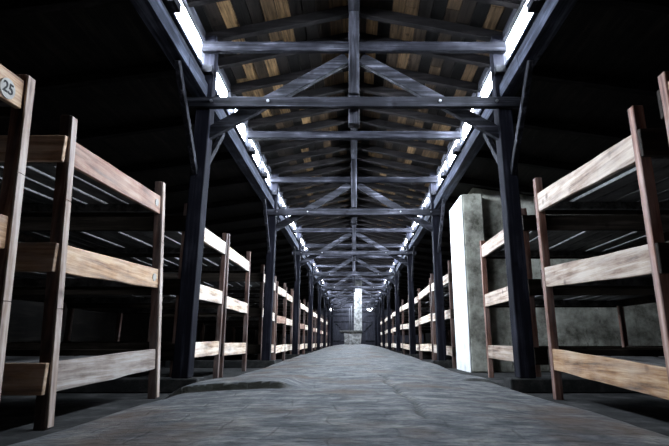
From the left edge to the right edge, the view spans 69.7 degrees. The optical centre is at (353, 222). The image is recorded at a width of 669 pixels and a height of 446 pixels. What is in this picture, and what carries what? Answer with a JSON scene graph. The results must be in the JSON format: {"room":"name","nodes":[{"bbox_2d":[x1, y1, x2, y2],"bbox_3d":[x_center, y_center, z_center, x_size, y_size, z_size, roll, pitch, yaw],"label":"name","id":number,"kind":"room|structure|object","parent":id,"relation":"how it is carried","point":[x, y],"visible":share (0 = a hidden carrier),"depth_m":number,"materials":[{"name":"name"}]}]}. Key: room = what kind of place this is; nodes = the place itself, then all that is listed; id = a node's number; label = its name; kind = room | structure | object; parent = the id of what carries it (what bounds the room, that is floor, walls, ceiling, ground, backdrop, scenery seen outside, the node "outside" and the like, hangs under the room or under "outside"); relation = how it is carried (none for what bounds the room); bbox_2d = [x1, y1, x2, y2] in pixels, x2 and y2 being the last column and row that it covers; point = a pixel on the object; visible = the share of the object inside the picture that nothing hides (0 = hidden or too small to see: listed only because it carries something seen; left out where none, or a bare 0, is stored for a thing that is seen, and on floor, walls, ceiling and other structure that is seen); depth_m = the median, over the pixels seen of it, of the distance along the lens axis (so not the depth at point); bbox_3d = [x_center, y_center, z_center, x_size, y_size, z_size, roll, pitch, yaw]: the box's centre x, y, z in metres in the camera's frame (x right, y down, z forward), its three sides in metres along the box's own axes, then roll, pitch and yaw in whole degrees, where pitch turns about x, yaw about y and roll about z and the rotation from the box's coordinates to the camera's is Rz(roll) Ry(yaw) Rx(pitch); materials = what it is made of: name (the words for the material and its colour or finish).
{"room":"dormitory","nodes":[
{"label":"dormitory","id":0,"kind":"room"},
{"bbox_2d":[7,241,282,343],"bbox_3d":[-4.840,2.392,12.801,0.080,2.340,42.000,0,-14,0],"label":"wall","id":1,"kind":"structure","parent":0,"point":[26,317],"depth_m":8.91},
{"bbox_2d":[0,0,327,309],"bbox_3d":[-3.300,1.054,13.133,3.600,0.652,42.000,0,-14,0],"label":"ceiling","id":2,"kind":"structure","parent":0,"point":[97,63],"depth_m":4.70,"materials":[{"name":"black wood"}]},
{"bbox_2d":[162,0,181,12],"bbox_3d":[-1.458,-1.994,3.374,0.155,0.405,1.030,0,-14,0],"label":"window","id":3,"kind":"structure","parent":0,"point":[173,6],"depth_m":3.75,"materials":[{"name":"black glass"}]},
{"bbox_2d":[170,0,215,78],"bbox_3d":[-1.458,-1.753,4.345,0.155,0.405,1.030,0,-14,0],"label":"window","id":4,"kind":"structure","parent":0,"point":[206,69],"depth_m":4.50,"materials":[{"name":"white glass"}]},
{"bbox_2d":[215,67,234,115],"bbox_3d":[-1.458,-1.512,5.315,0.155,0.405,1.030,0,-14,0],"label":"window","id":5,"kind":"structure","parent":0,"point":[227,111],"depth_m":5.58,"materials":[{"name":"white glass"}]},
{"bbox_2d":[130,0,332,305],"bbox_3d":[-1.485,0.833,13.182,0.141,0.144,41.990,0,-14,0],"label":"trim","id":6,"kind":"structure","parent":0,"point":[153,13],"depth_m":4.34,"materials":[{"name":"grey wood"}]},
{"bbox_2d":[160,0,318,277],"bbox_3d":[-1.500,0.473,13.277,0.080,0.615,42.000,0,-14,0],"label":"trim","id":7,"kind":"structure","parent":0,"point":[191,8],"depth_m":4.85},
{"bbox_2d":[231,93,255,154],"bbox_3d":[-1.458,-1.272,6.286,0.155,0.405,1.030,0,-14,0],"label":"window","id":8,"kind":"structure","parent":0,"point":[250,149],"depth_m":6.61,"materials":[{"name":"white glass"}]},
{"bbox_2d":[248,129,267,178],"bbox_3d":[-1.458,-1.031,7.257,0.155,0.405,1.030,0,-14,0],"label":"window","id":9,"kind":"structure","parent":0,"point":[264,175],"depth_m":7.57,"materials":[{"name":"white glass"}]},
{"bbox_2d":[261,155,277,195],"bbox_3d":[-1.458,-0.790,8.227,0.155,0.405,1.030,0,-14,0],"label":"window","id":10,"kind":"structure","parent":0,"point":[273,193],"depth_m":8.46,"materials":[{"name":"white glass"}]},
{"bbox_2d":[278,188,284,208],"bbox_3d":[-1.458,-0.549,9.198,0.155,0.405,1.030,0,-14,0],"label":"window","id":11,"kind":"structure","parent":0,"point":[280,205],"depth_m":9.60,"materials":[{"name":"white glass"}]},
{"bbox_2d":[280,193,291,223],"bbox_3d":[-1.458,-0.309,10.168,0.155,0.405,1.030,0,-14,0],"label":"window","id":12,"kind":"structure","parent":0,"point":[281,196],"depth_m":10.31,"materials":[{"name":"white glass"}]},
{"bbox_2d":[287,206,296,232],"bbox_3d":[-1.458,-0.068,11.139,0.155,0.405,1.030,0,-14,0],"label":"window","id":13,"kind":"structure","parent":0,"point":[292,228],"depth_m":11.46,"materials":[{"name":"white glass"}]},
{"bbox_2d":[0,344,668,445],"bbox_3d":[0.000,3.625,12.495,9.600,0.200,42.000,0,-14,0],"label":"floor","id":14,"kind":"structure","parent":0,"point":[648,412],"depth_m":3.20,"materials":[{"name":"grey concrete"}]},
{"bbox_2d":[0,64,35,398],"bbox_3d":[-2.439,-0.062,1.494,1.961,1.660,1.412,0,-14,0],"label":"bunk bed","id":15,"kind":"object","parent":14,"relation":"on","point":[17,91],"visible":1,"depth_m":2.17,"materials":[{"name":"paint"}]},
{"bbox_2d":[0,115,165,429],"bbox_3d":[-2.444,0.329,3.154,1.961,1.700,1.412,0,-14,0],"label":"bunk bed","id":16,"kind":"object","parent":14,"relation":"on","point":[54,267],"visible":0.94,"depth_m":2.94,"materials":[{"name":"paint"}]},
{"bbox_2d":[6,204,227,378],"bbox_3d":[-2.545,0.798,5.088,1.950,1.720,1.472,0,-14,0],"label":"bunk bed","id":17,"kind":"object","parent":14,"relation":"on","point":[108,236],"visible":0.54,"depth_m":5.08,"materials":[{"name":"brown wood"}]},
{"bbox_2d":[63,233,250,377],"bbox_3d":[-2.545,1.142,6.558,1.950,1.760,1.372,0,-14,0],"label":"bunk bed","id":18,"kind":"object","parent":14,"relation":"on","point":[235,262],"visible":0.44,"depth_m":6.75,"materials":[{"name":"brown wood"}]},
{"bbox_2d":[147,265,275,359],"bbox_3d":[-2.546,1.749,8.963,1.950,1.740,1.452,0,-14,0],"label":"bunk bed","id":19,"kind":"object","parent":14,"relation":"on","point":[236,281],"visible":0.36,"depth_m":8.42,"materials":[{"name":"brown wood"}]},
{"bbox_2d":[197,281,286,360],"bbox_3d":[-2.544,2.147,10.399,1.950,1.660,1.452,0,-14,0],"label":"bunk bed","id":20,"kind":"object","parent":14,"relation":"on","point":[280,293],"visible":0.27,"depth_m":10.84,"materials":[{"name":"brown wood"}]},
{"bbox_2d":[201,283,292,359],"bbox_3d":[-2.560,2.447,11.860,1.950,1.780,1.452,0,-14,0],"label":"bunk bed","id":21,"kind":"object","parent":14,"relation":"on","point":[289,322],"visible":0.25,"depth_m":12.37,"materials":[{"name":"brown wood"}]},
{"bbox_2d":[227,291,299,353],"bbox_3d":[-2.562,2.825,13.301,1.950,1.740,1.452,0,-14,0],"label":"bunk bed","id":22,"kind":"object","parent":14,"relation":"on","point":[250,304],"visible":0.07,"depth_m":13.92,"materials":[{"name":"brown wood"}]},
{"bbox_2d":[234,300,304,354],"bbox_3d":[-2.558,3.223,14.738,1.950,1.660,1.452,0,-14,0],"label":"bunk bed","id":23,"kind":"object","parent":14,"relation":"on","point":[301,306],"visible":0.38,"depth_m":14.52,"materials":[{"name":"brown wood"}]},
{"bbox_2d":[248,299,307,354],"bbox_3d":[-2.545,3.523,16.198,1.950,1.780,1.452,0,-14,0],"label":"bunk bed","id":24,"kind":"object","parent":14,"relation":"on","point":[306,308],"visible":0.16,"depth_m":16.74,"materials":[{"name":"brown wood"}]},
{"bbox_2d":[255,313,306,343],"bbox_3d":[-2.554,3.901,17.640,1.950,1.740,1.452,0,-14,0],"label":"bunk bed","id":25,"kind":"object","parent":14,"relation":"on","point":[277,313],"visible":0.09,"depth_m":18.21,"materials":[{"name":"brown wood"}]},
{"bbox_2d":[276,311,315,350],"bbox_3d":[-2.551,4.299,19.076,1.950,1.660,1.452,0,-14,0],"label":"bunk bed","id":26,"kind":"object","parent":14,"relation":"on","point":[314,314],"visible":0.27,"depth_m":19.22,"materials":[{"name":"beige wood"}]},
{"bbox_2d":[276,309,316,348],"bbox_3d":[-2.534,4.599,20.537,1.950,1.780,1.452,0,-14,0],"label":"bunk bed","id":27,"kind":"object","parent":14,"relation":"on","point":[315,309],"visible":0.07,"depth_m":21.20,"materials":[{"name":"brown wood"}]},
{"bbox_2d":[278,319,316,347],"bbox_3d":[-2.572,4.977,21.978,1.950,1.740,1.452,0,-14,0],"label":"bunk bed","id":28,"kind":"object","parent":14,"relation":"on","point":[300,319],"visible":0.02,"depth_m":22.51,"materials":[{"name":"brown wood"}]},
{"bbox_2d":[280,317,321,347],"bbox_3d":[-2.573,5.375,23.415,1.950,1.660,1.452,0,-14,0],"label":"bunk bed","id":29,"kind":"object","parent":14,"relation":"on","point":[321,317],"visible":0.19,"depth_m":23.69,"materials":[{"name":"beige wood"}]},
{"bbox_2d":[287,315,322,345],"bbox_3d":[-2.564,5.675,24.875,1.950,1.780,1.452,0,-14,0],"label":"bunk bed","id":30,"kind":"object","parent":14,"relation":"on","point":[321,315],"visible":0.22,"depth_m":25.43,"materials":[{"name":"beige wood"}]},
{"bbox_2d":[165,159,456,367],"bbox_3d":[0.000,0.620,8.377,6.200,3.650,1.480,0,-14,0],"label":"frame","id":31,"kind":"object","parent":14,"relation":"on","point":[272,224],"visible":0.94,"depth_m":8.45,"materials":[{"name":"wood"}]},
{"bbox_2d":[305,320,327,346],"bbox_3d":[-2.548,6.451,27.753,1.950,1.660,1.452,0,-14,0],"label":"bunk bed","id":32,"kind":"object","parent":14,"relation":"on","point":[327,320],"visible":0.19,"depth_m":28.37,"materials":[{"name":"beige wood"}]},
{"bbox_2d":[227,225,451,358],"bbox_3d":[0.000,1.583,12.259,6.200,3.650,1.480,0,-14,0],"label":"roof truss","id":33,"kind":"object","parent":14,"relation":"on","point":[298,263],"visible":0.91,"depth_m":12.33,"materials":[{"name":"wood"}]},
{"bbox_2d":[56,11,638,392],"bbox_3d":[0.000,-0.343,4.495,6.200,3.650,1.480,0,-14,0],"label":"frame","id":34,"kind":"object","parent":14,"relation":"on","point":[201,151],"visible":0.99,"depth_m":4.54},
{"bbox_2d":[289,269,408,351],"bbox_3d":[0.000,3.509,20.024,6.200,3.650,1.480,0,-14,0],"label":"roof truss","id":35,"kind":"object","parent":14,"relation":"on","point":[335,286],"visible":0.73,"depth_m":20.09,"materials":[{"name":"wood"}]},
{"bbox_2d":[340,276,361,344],"bbox_3d":[-0.140,4.069,22.708,1.040,3.455,1.000,0,-14,0],"label":"chimney","id":36,"kind":"object","parent":14,"relation":"on","point":[351,337],"visible":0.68,"depth_m":22.52,"materials":[{"name":"stone"}]},
{"bbox_2d":[330,297,376,345],"bbox_3d":[0.000,6.398,31.671,6.200,3.650,1.480,0,-14,0],"label":"roof truss","id":37,"kind":"object","parent":14,"relation":"on","point":[351,298],"visible":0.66,"depth_m":31.73,"materials":[{"name":"wood"}]},
{"bbox_2d":[276,255,431,354],"bbox_3d":[0.000,2.546,16.142,6.200,3.650,1.480,0,-14,0],"label":"roof truss","id":38,"kind":"object","parent":14,"relation":"on","point":[312,274],"visible":0.79,"depth_m":16.21,"materials":[{"name":"wood"}]},
{"bbox_2d":[306,281,401,348],"bbox_3d":[0.000,4.472,23.907,6.200,3.650,1.480,0,-14,0],"label":"roof truss","id":39,"kind":"object","parent":14,"relation":"on","point":[325,282],"visible":0.7,"depth_m":23.98,"materials":[{"name":"wood"}]},
{"bbox_2d":[320,290,391,347],"bbox_3d":[0.000,5.435,27.789,6.200,3.650,1.480,0,-14,0],"label":"roof truss","id":40,"kind":"object","parent":14,"relation":"on","point":[330,291],"visible":0.56,"depth_m":27.86,"materials":[{"name":"wood"}]},
{"bbox_2d":[381,318,418,346],"bbox_3d":[2.543,6.159,26.826,1.950,1.780,1.972,0,-14,0],"label":"bunk bed","id":41,"kind":"object","parent":14,"relation":"on","point":[381,318],"visible":0.17,"depth_m":25.99,"materials":[{"name":"beige wood"}]},
{"bbox_2d":[385,319,423,346],"bbox_3d":[2.541,5.741,24.808,1.950,1.620,1.972,0,-14,0],"label":"bunk bed","id":42,"kind":"object","parent":14,"relation":"on","point":[385,319],"visible":0.17,"depth_m":24.10,"materials":[{"name":"beige wood"}]},
{"bbox_2d":[386,315,430,347],"bbox_3d":[2.549,5.197,22.820,1.950,1.720,1.972,0,-14,0],"label":"bunk bed","id":43,"kind":"object","parent":14,"relation":"on","point":[386,315],"visible":0.23,"depth_m":23.69,"materials":[{"name":"beige wood"}]},
{"bbox_2d":[391,309,430,346],"bbox_3d":[2.564,4.671,20.828,1.950,1.780,1.972,0,-14,0],"label":"bunk bed","id":44,"kind":"object","parent":14,"relation":"on","point":[392,309],"visible":0.07,"depth_m":20.00,"materials":[{"name":"brown wood"}]},
{"bbox_2d":[392,312,448,349],"bbox_3d":[2.538,4.253,18.809,1.950,1.620,1.972,0,-14,0],"label":"bunk bed","id":45,"kind":"object","parent":14,"relation":"on","point":[393,313],"visible":0.26,"depth_m":19.63,"materials":[{"name":"beige wood"}]},
{"bbox_2d":[402,300,450,354],"bbox_3d":[2.567,3.184,14.830,1.950,1.780,1.972,0,-14,0],"label":"bunk bed","id":46,"kind":"object","parent":14,"relation":"on","point":[405,307],"visible":0.3,"depth_m":15.35,"materials":[{"name":"wood"}]},
{"bbox_2d":[400,302,455,348],"bbox_3d":[2.569,3.709,16.822,1.950,1.720,1.972,0,-14,0],"label":"bunk bed","id":47,"kind":"object","parent":14,"relation":"on","point":[405,312],"visible":0.15,"depth_m":17.65,"materials":[{"name":"brown wood"}]},
{"bbox_2d":[414,296,453,358],"bbox_3d":[2.572,2.765,12.811,1.950,1.620,1.972,0,-14,0],"label":"bunk bed","id":48,"kind":"object","parent":14,"relation":"on","point":[423,302],"visible":0.11,"depth_m":12.65,"materials":[{"name":"wood"}]},
{"bbox_2d":[418,278,454,359],"bbox_3d":[2.561,2.221,10.824,1.950,1.720,1.972,0,-14,0],"label":"bunk bed","id":49,"kind":"object","parent":14,"relation":"on","point":[425,294],"visible":0.26,"depth_m":11.15,"materials":[{"name":"brown wood"}]},
{"bbox_2d":[430,260,456,367],"bbox_3d":[2.562,1.696,8.832,1.950,1.780,1.972,0,-14,0],"label":"bunk bed","id":50,"kind":"object","parent":14,"relation":"on","point":[447,279],"visible":0.2,"depth_m":8.09,"materials":[{"name":"brown wood"}]},
{"bbox_2d":[479,208,668,377],"bbox_3d":[2.450,0.849,5.168,1.700,1.660,1.612,0,-14,0],"label":"bunk bed","id":51,"kind":"object","parent":14,"relation":"on","point":[569,236],"visible":0.57,"depth_m":5.28,"materials":[{"name":"brown wood"}]},
{"bbox_2d":[533,105,668,399],"bbox_3d":[2.445,0.297,3.048,1.950,1.710,1.492,0,-14,0],"label":"bunk bed","id":52,"kind":"object","parent":14,"relation":"on","point":[643,189],"visible":1,"depth_m":3.00,"materials":[{"name":"brown wood"}]},
{"bbox_2d":[657,71,668,141],"bbox_3d":[2.445,-0.073,1.450,1.950,1.660,1.452,0,-14,0],"label":"bunk bed","id":53,"kind":"object","parent":14,"relation":"on","point":[663,78],"visible":1,"depth_m":2.27,"materials":[{"name":"brown wood"}]},
{"bbox_2d":[183,0,523,294],"bbox_3d":[0.000,0.145,13.797,3.110,0.499,45.041,0,-14,0],"label":"ceiling","id":54,"kind":"structure","parent":0,"point":[446,74],"depth_m":6.11,"materials":[{"name":"brown wood"}]},
{"bbox_2d":[247,131,460,139],"bbox_3d":[0.000,-1.235,6.777,3.000,0.103,0.092,0,-14,0],"label":"cross beam","id":55,"kind":"structure","parent":0,"point":[251,135],"depth_m":6.74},
{"bbox_2d":[304,244,403,247],"bbox_3d":[0.000,0.691,14.542,3.000,0.103,0.092,0,-14,0],"label":"cross beam","id":56,"kind":"structure","parent":0,"point":[306,245],"depth_m":14.50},
{"bbox_2d":[315,265,392,267],"bbox_3d":[0.000,1.654,18.424,3.000,0.103,0.092,0,-14,0],"label":"cross beam","id":57,"kind":"structure","parent":0,"point":[316,266],"depth_m":18.39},
{"bbox_2d":[322,278,385,280],"bbox_3d":[0.000,2.617,22.306,3.000,0.103,0.092,0,-14,0],"label":"cross beam","id":58,"kind":"structure","parent":0,"point":[349,279],"depth_m":22.27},
{"bbox_2d":[286,208,421,208],"bbox_3d":[0.000,-0.272,10.659,3.000,0.103,0.092,0,-14,0],"label":"cross beam","id":59,"kind":"structure","parent":0,"point":[286,208],"depth_m":10.62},
{"bbox_2d":[331,289,376,289],"bbox_3d":[0.000,3.580,26.189,3.000,0.103,0.092,0,-14,0],"label":"cross beam","id":60,"kind":"structure","parent":0,"point":[331,289],"depth_m":26.16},
{"bbox_2d":[285,299,423,346],"bbox_3d":[0.000,6.791,33.403,10.400,3.720,0.110,0,-14,0],"label":"wall","id":61,"kind":"structure","parent":0,"point":[335,300],"depth_m":33.35,"materials":[{"name":"black wood"}]},
{"bbox_2d":[292,222,300,240],"bbox_3d":[-1.458,0.173,12.110,0.155,0.405,1.030,0,-14,0],"label":"window","id":62,"kind":"structure","parent":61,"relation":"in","point":[295,234],"depth_m":12.42,"materials":[{"name":"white glass"}]},
{"bbox_2d":[333,313,374,345],"bbox_3d":[0.000,7.403,33.127,2.824,2.300,0.070,0,-14,0],"label":"door","id":63,"kind":"structure","parent":61,"relation":"in","point":[342,323],"depth_m":33.16,"materials":[{"name":"grey wood"}]},
{"bbox_2d":[322,310,385,316],"bbox_3d":[0.000,6.300,33.416,9.400,0.440,0.100,0,-14,0],"label":"trim","id":64,"kind":"structure","parent":61,"relation":"attached to","point":[337,310],"depth_m":33.33,"materials":[{"name":"wood"}]},
{"bbox_2d":[333,299,374,326],"bbox_3d":[0.000,6.848,33.260,3.120,3.541,0.140,0,-14,0],"label":"trim","id":65,"kind":"structure","parent":61,"relation":"attached to","point":[333,299],"depth_m":33.45,"materials":[{"name":"grey wood"}]},
{"bbox_2d":[407,222,415,240],"bbox_3d":[1.458,0.173,12.110,0.155,0.405,1.030,0,-14,0],"label":"window","id":66,"kind":"structure","parent":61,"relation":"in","point":[412,234],"depth_m":12.42,"materials":[{"name":"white glass"}]},
{"bbox_2d":[411,206,420,232],"bbox_3d":[1.458,-0.068,11.139,0.155,0.405,1.030,0,-14,0],"label":"window","id":67,"kind":"structure","parent":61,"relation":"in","point":[415,228],"depth_m":11.46,"materials":[{"name":"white glass"}]},
{"bbox_2d":[416,193,427,223],"bbox_3d":[1.458,-0.309,10.168,0.155,0.405,1.030,0,-14,0],"label":"window","id":68,"kind":"structure","parent":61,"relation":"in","point":[426,196],"depth_m":10.32,"materials":[{"name":"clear glass"}]},
{"bbox_2d":[423,188,429,208],"bbox_3d":[1.458,-0.549,9.198,0.155,0.405,1.030,0,-14,0],"label":"window","id":69,"kind":"structure","parent":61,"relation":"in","point":[427,205],"depth_m":9.60,"materials":[{"name":"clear glass"}]},
{"bbox_2d":[430,155,446,196],"bbox_3d":[1.458,-0.790,8.227,0.155,0.405,1.030,0,-14,0],"label":"window","id":70,"kind":"structure","parent":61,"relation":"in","point":[433,193],"depth_m":8.46,"materials":[{"name":"clear glass"}]},
{"bbox_2d":[440,129,459,178],"bbox_3d":[1.458,-1.031,7.257,0.155,0.405,1.030,0,-14,0],"label":"window","id":71,"kind":"structure","parent":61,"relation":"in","point":[443,175],"depth_m":7.57,"materials":[{"name":"clear glass"}]},
{"bbox_2d":[452,93,476,154],"bbox_3d":[1.458,-1.272,6.286,0.155,0.405,1.030,0,-14,0],"label":"window","id":72,"kind":"structure","parent":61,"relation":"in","point":[457,149],"depth_m":6.61,"materials":[{"name":"clear glass"}]},
{"bbox_2d":[386,0,546,284],"bbox_3d":[1.500,0.473,13.277,0.080,0.615,42.000,0,-14,0],"label":"window","id":73,"kind":"structure","parent":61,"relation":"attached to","point":[514,10],"depth_m":5.52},
{"bbox_2d":[375,0,577,305],"bbox_3d":[1.485,0.833,13.182,0.144,0.144,41.990,0,-14,0],"label":"trim","id":74,"kind":"structure","parent":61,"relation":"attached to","point":[554,13],"depth_m":4.33,"materials":[{"name":"grey wood"}]},
{"bbox_2d":[473,66,492,115],"bbox_3d":[1.458,-1.512,5.315,0.155,0.405,1.030,0,-14,0],"label":"window","id":75,"kind":"structure","parent":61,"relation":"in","point":[479,112],"depth_m":5.58,"materials":[{"name":"clear glass"}]},
{"bbox_2d":[492,0,537,78],"bbox_3d":[1.458,-1.753,4.345,0.155,0.405,1.030,0,-14,0],"label":"window","id":76,"kind":"structure","parent":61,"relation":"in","point":[498,69],"depth_m":4.49,"materials":[{"name":"clear glass"}]},
{"bbox_2d":[526,0,545,12],"bbox_3d":[1.458,-1.994,3.374,0.155,0.405,1.030,0,-14,0],"label":"window","id":77,"kind":"structure","parent":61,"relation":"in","point":[533,6],"depth_m":3.75,"materials":[{"name":"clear glass"}]},
{"bbox_2d":[425,331,455,342],"bbox_3d":[4.840,2.392,12.801,0.080,2.340,42.000,0,-14,0],"label":"wall","id":78,"kind":"structure","parent":0,"point":[427,335],"depth_m":30.72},
{"bbox_2d":[380,0,668,309],"bbox_3d":[3.300,1.056,13.132,3.600,0.657,42.000,0,-14,0],"label":"ceiling","id":79,"kind":"structure","parent":0,"point":[606,58],"depth_m":4.62,"materials":[{"name":"timber"}]},
{"bbox_2d":[449,188,668,372],"bbox_3d":[3.192,0.839,7.375,3.175,2.742,0.920,0,-14,0],"label":"wall","id":80,"kind":"structure","parent":0,"point":[475,216],"depth_m":6.98,"materials":[{"name":"paint"}]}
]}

